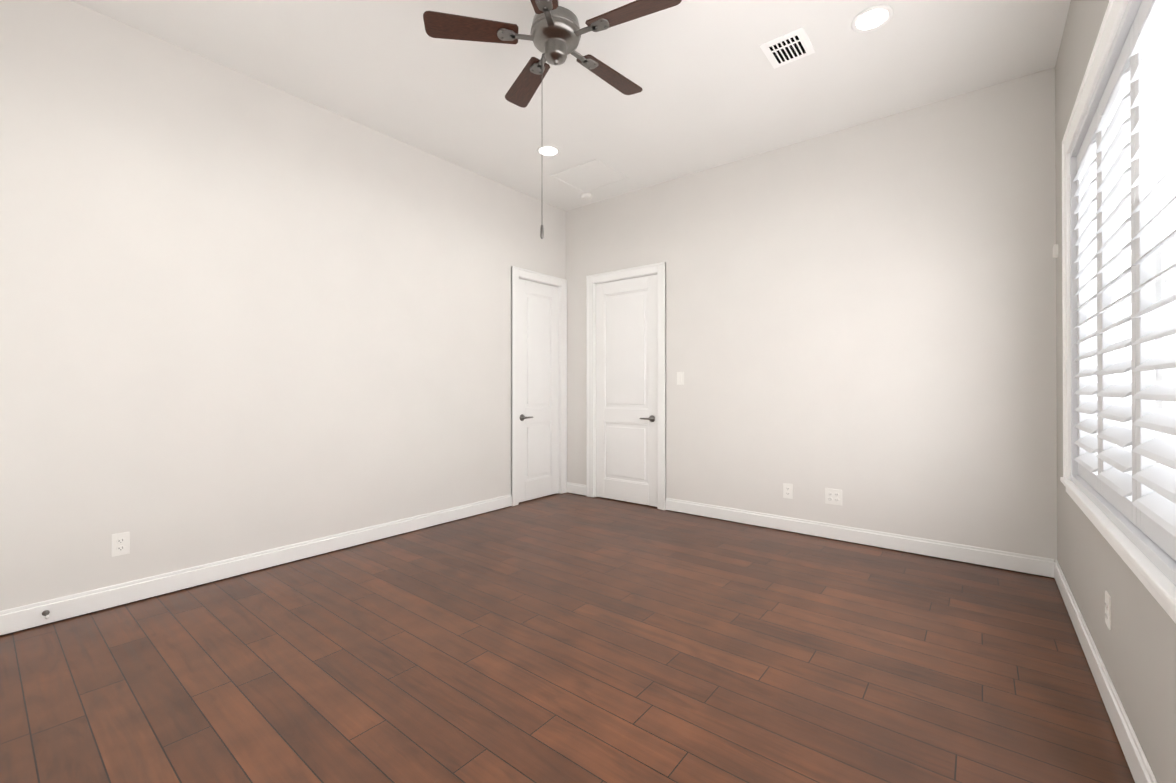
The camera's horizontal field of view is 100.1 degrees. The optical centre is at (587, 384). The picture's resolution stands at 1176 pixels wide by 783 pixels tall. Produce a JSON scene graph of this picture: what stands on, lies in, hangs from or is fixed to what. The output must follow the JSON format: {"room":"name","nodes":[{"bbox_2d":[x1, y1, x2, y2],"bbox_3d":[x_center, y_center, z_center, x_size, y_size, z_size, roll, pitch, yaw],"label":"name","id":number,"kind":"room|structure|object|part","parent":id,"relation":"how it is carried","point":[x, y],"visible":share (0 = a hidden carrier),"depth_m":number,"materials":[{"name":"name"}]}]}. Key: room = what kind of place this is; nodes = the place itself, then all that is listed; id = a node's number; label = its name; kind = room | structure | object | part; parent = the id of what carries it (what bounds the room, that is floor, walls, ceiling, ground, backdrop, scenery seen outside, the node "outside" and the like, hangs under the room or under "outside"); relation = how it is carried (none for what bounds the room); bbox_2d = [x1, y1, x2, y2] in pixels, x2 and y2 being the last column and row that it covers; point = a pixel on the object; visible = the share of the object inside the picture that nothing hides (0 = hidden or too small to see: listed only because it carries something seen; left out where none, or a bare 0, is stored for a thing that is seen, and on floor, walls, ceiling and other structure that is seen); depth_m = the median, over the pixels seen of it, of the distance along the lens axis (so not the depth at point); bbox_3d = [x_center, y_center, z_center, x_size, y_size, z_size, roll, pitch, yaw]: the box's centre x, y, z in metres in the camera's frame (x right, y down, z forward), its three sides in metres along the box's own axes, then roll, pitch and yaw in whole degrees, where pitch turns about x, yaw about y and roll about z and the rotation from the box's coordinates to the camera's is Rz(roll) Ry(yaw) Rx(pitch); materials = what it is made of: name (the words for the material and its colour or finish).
{"room":"empty bedroom","nodes":[
{"label":"empty bedroom","id":0,"kind":"room"},
{"bbox_2d":[0,0,565,610],"bbox_3d":[-1.746,-0.371,3.560,0.140,3.050,4.940,0,0,38],"label":"wall","id":1,"kind":"structure","parent":0,"point":[240,314],"depth_m":2.90,"materials":[{"name":"paint"}]},
{"bbox_2d":[111,532,129,556],"bbox_3d":[-2.436,0.830,2.567,0.008,0.115,0.070,0,0,38],"label":"electrical outlet","id":2,"kind":"object","parent":1,"relation":"attached to","point":[120,543],"visible":1,"depth_m":2.56,"materials":[{"name":"plastic"}]},
{"bbox_2d":[0,494,511,635],"bbox_3d":[-1.934,1.095,3.194,0.014,0.115,3.865,0,0,38],"label":"baseboard","id":3,"kind":"structure","parent":1,"relation":"attached to","point":[21,618],"depth_m":2.87,"materials":[{"name":"paint"}]},
{"bbox_2d":[42,610,49,618],"bbox_3d":[-2.562,1.089,2.330,0.081,0.026,0.026,0,0,38],"label":"door stop","id":4,"kind":"object","parent":3,"relation":"attached to","point":[45,613],"visible":1,"depth_m":2.34,"materials":[{"name":"silver metal"}]},
{"bbox_2d":[519,278,558,501],"bbox_3d":[-0.495,0.052,5.029,0.088,2.197,0.604,0,0,38],"label":"door","id":5,"kind":"structure","parent":1,"relation":"in","point":[538,390],"depth_m":5.04,"materials":[{"name":"paint"}]},
{"bbox_3d":[-0.604,0.320,4.862,0.052,0.066,0.146,0,0,38],"label":"handle","id":6,"kind":"part","parent":5,"relation":"part of","materials":[{"name":"silver metal"}]},
{"bbox_2d":[511,266,566,505],"bbox_3d":[-0.530,0.011,5.057,0.150,2.300,0.790,0,0,38],"label":"door frame","id":7,"kind":"structure","parent":1,"relation":"attached to","point":[517,273],"depth_m":4.90,"materials":[{"name":"paint"}]},
{"bbox_2d":[0,493,1134,782],"bbox_3d":[-0.177,1.199,2.305,4.150,0.100,4.940,0,0,38],"label":"floor","id":8,"kind":"structure","parent":0,"point":[564,637],"depth_m":1.99,"materials":[{"name":"brown wood"}]},
{"bbox_2d":[71,0,1070,210],"bbox_3d":[-0.177,-1.951,2.319,4.150,0.100,4.940,0,0,38],"label":"ceiling","id":9,"kind":"structure","parent":0,"point":[712,83],"depth_m":2.96,"materials":[{"name":"paint"}]},
{"bbox_2d":[537,145,559,156],"bbox_3d":[-0.320,-1.890,3.979,0.190,0.006,0.190,0,0,38],"label":"recessed light","id":10,"kind":"object","parent":9,"relation":"in","point":[548,150],"visible":0.92,"depth_m":3.97,"materials":[{"name":"paint"}]},
{"bbox_2d":[423,0,681,238],"bbox_3d":[-0.121,-1.294,2.330,1.149,1.215,1.131,0,0,38],"label":"ceiling fan","id":11,"kind":"object","parent":9,"relation":"hanging from","point":[556,32],"visible":1,"depth_m":2.26,"materials":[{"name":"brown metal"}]},
{"bbox_3d":[-0.213,-1.125,2.317,0.021,0.878,0.019,0,0,38],"label":"cord","id":12,"kind":"part","parent":11,"relation":"part of","materials":[{"name":"silver metal"}]},
{"bbox_2d":[580,193,592,199],"bbox_3d":[-0.016,-1.867,4.900,0.124,0.044,0.124,0,0,38],"label":"smoke detector","id":13,"kind":"object","parent":9,"relation":"attached to","point":[586,196],"visible":1,"depth_m":4.86,"materials":[{"name":"plastic"}]},
{"bbox_2d":[549,159,628,192],"bbox_3d":[0.014,-1.887,4.480,0.540,0.007,0.500,0,0,38],"label":"attic hatch","id":14,"kind":"object","parent":9,"relation":"attached to","point":[592,175],"depth_m":4.46,"materials":[{"name":"paint"}]},
{"bbox_2d":[760,27,814,68],"bbox_3d":[1.126,-1.894,2.778,0.230,0.010,0.250,0,0,38],"label":"ceiling vent","id":15,"kind":"object","parent":9,"relation":"in","point":[789,47],"visible":1,"depth_m":2.76,"materials":[{"name":"metal"}]},
{"bbox_2d":[851,5,892,32],"bbox_3d":[1.472,-1.896,2.554,0.190,0.006,0.190,0,0,38],"label":"recessed light","id":16,"kind":"object","parent":9,"relation":"in","point":[872,18],"visible":1,"depth_m":2.55,"materials":[{"name":"paint"}]},
{"bbox_2d":[566,67,1056,561],"bbox_3d":[1.316,-0.368,4.191,3.870,3.050,0.140,0,0,38],"label":"wall","id":17,"kind":"structure","parent":0,"point":[862,317],"depth_m":3.54,"materials":[{"name":"paint"}]},
{"bbox_2d":[586,262,665,509],"bbox_3d":[0.392,0.010,4.899,0.930,2.300,0.150,0,0,38],"label":"door frame","id":18,"kind":"structure","parent":17,"relation":"attached to","point":[658,269],"depth_m":4.83,"materials":[{"name":"paint"}]},
{"bbox_2d":[596,274,656,506],"bbox_3d":[0.365,0.052,4.864,0.744,2.197,0.088,0,0,38],"label":"back door","id":19,"kind":"structure","parent":17,"relation":"in","point":[626,390],"depth_m":4.86,"materials":[{"name":"paint"}]},
{"bbox_3d":[0.562,0.320,4.683,0.146,0.066,0.052,0,0,38],"label":"handle","id":20,"kind":"part","parent":19,"relation":"part of","materials":[{"name":"silver metal"}]},
{"bbox_2d":[677,372,683,384],"bbox_3d":[0.838,-0.061,4.474,0.070,0.115,0.010,0,0,38],"label":"light switch","id":21,"kind":"object","parent":17,"relation":"attached to","point":[680,378],"visible":1,"depth_m":4.47,"materials":[{"name":"plastic"}]},
{"bbox_2d":[783,483,792,498],"bbox_3d":[1.576,0.836,3.884,0.070,0.115,0.008,0,0,38],"label":"electrical outlet","id":22,"kind":"object","parent":17,"relation":"attached to","point":[787,490],"visible":1,"depth_m":3.88,"materials":[{"name":"plastic"}]},
{"bbox_2d":[567,482,1053,578],"bbox_3d":[1.268,1.099,4.124,3.842,0.115,0.014,0,0,38],"label":"baseboard","id":23,"kind":"structure","parent":17,"relation":"attached to","point":[1019,563],"depth_m":3.50,"materials":[{"name":"paint"}]},
{"bbox_2d":[825,488,841,505],"bbox_3d":[1.834,0.835,3.679,0.116,0.115,0.008,0,0,38],"label":"electrical outlet","id":24,"kind":"object","parent":17,"relation":"attached to","point":[833,496],"visible":1,"depth_m":3.68,"materials":[{"name":"plastic"}]},
{"bbox_2d":[1055,0,1175,782],"bbox_3d":[1.393,-0.382,1.065,0.140,3.050,4.940,0,0,38],"label":"wall","id":25,"kind":"structure","parent":0,"point":[1136,646],"depth_m":1.79,"materials":[{"name":"paint"}]},
{"bbox_2d":[1053,244,1057,257],"bbox_3d":[2.717,-0.779,2.862,0.021,0.070,0.040,0,0,38],"label":"sensor","id":26,"kind":"object","parent":25,"relation":"attached to","point":[1055,250],"visible":1,"depth_m":2.85,"materials":[{"name":"plastic"}]},
{"bbox_2d":[1054,560,1156,782],"bbox_3d":[1.332,1.086,1.106,0.014,0.115,4.660,0,0,38],"label":"baseboard","id":27,"kind":"structure","parent":25,"relation":"attached to","point":[1137,762],"depth_m":1.71,"materials":[{"name":"paint"}]},
{"bbox_2d":[1105,591,1110,629],"bbox_3d":[1.851,0.801,1.755,0.008,0.115,0.070,0,0,38],"label":"electrical outlet","id":28,"kind":"object","parent":25,"relation":"attached to","point":[1107,609],"visible":1,"depth_m":1.74,"materials":[{"name":"plastic"}]},
{"bbox_2d":[1060,477,1175,623],"bbox_3d":[1.461,0.500,1.288,0.036,0.072,3.130,0,0,38],"label":"window sill","id":29,"kind":"structure","parent":25,"relation":"attached to","point":[1158,584],"depth_m":1.40,"materials":[{"name":"paint"}]},
{"bbox_2d":[1062,0,1175,479],"bbox_3d":[1.519,-0.383,1.245,0.167,1.726,3.100,0,0,38],"label":"window","id":30,"kind":"structure","parent":25,"relation":"in","point":[1114,13],"depth_m":1.90,"materials":[{"name":"paint"}]},
{"bbox_2d":[1070,0,1175,585],"bbox_3d":[1.495,-0.341,1.264,0.069,1.610,2.900,0,0,38],"label":"window shutters","id":31,"kind":"object","parent":30,"relation":"attached to","point":[1126,490],"visible":1,"depth_m":1.54,"materials":[{"name":"paint"}]},
{"label":"outside","id":32,"kind":"structure","parent":0,"visible":0},
{"bbox_2d":[1113,140,1131,447],"bbox_3d":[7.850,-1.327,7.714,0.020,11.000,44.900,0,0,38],"label":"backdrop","id":33,"kind":"structure","parent":32,"point":[1122,287],"depth_m":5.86,"materials":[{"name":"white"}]}
]}

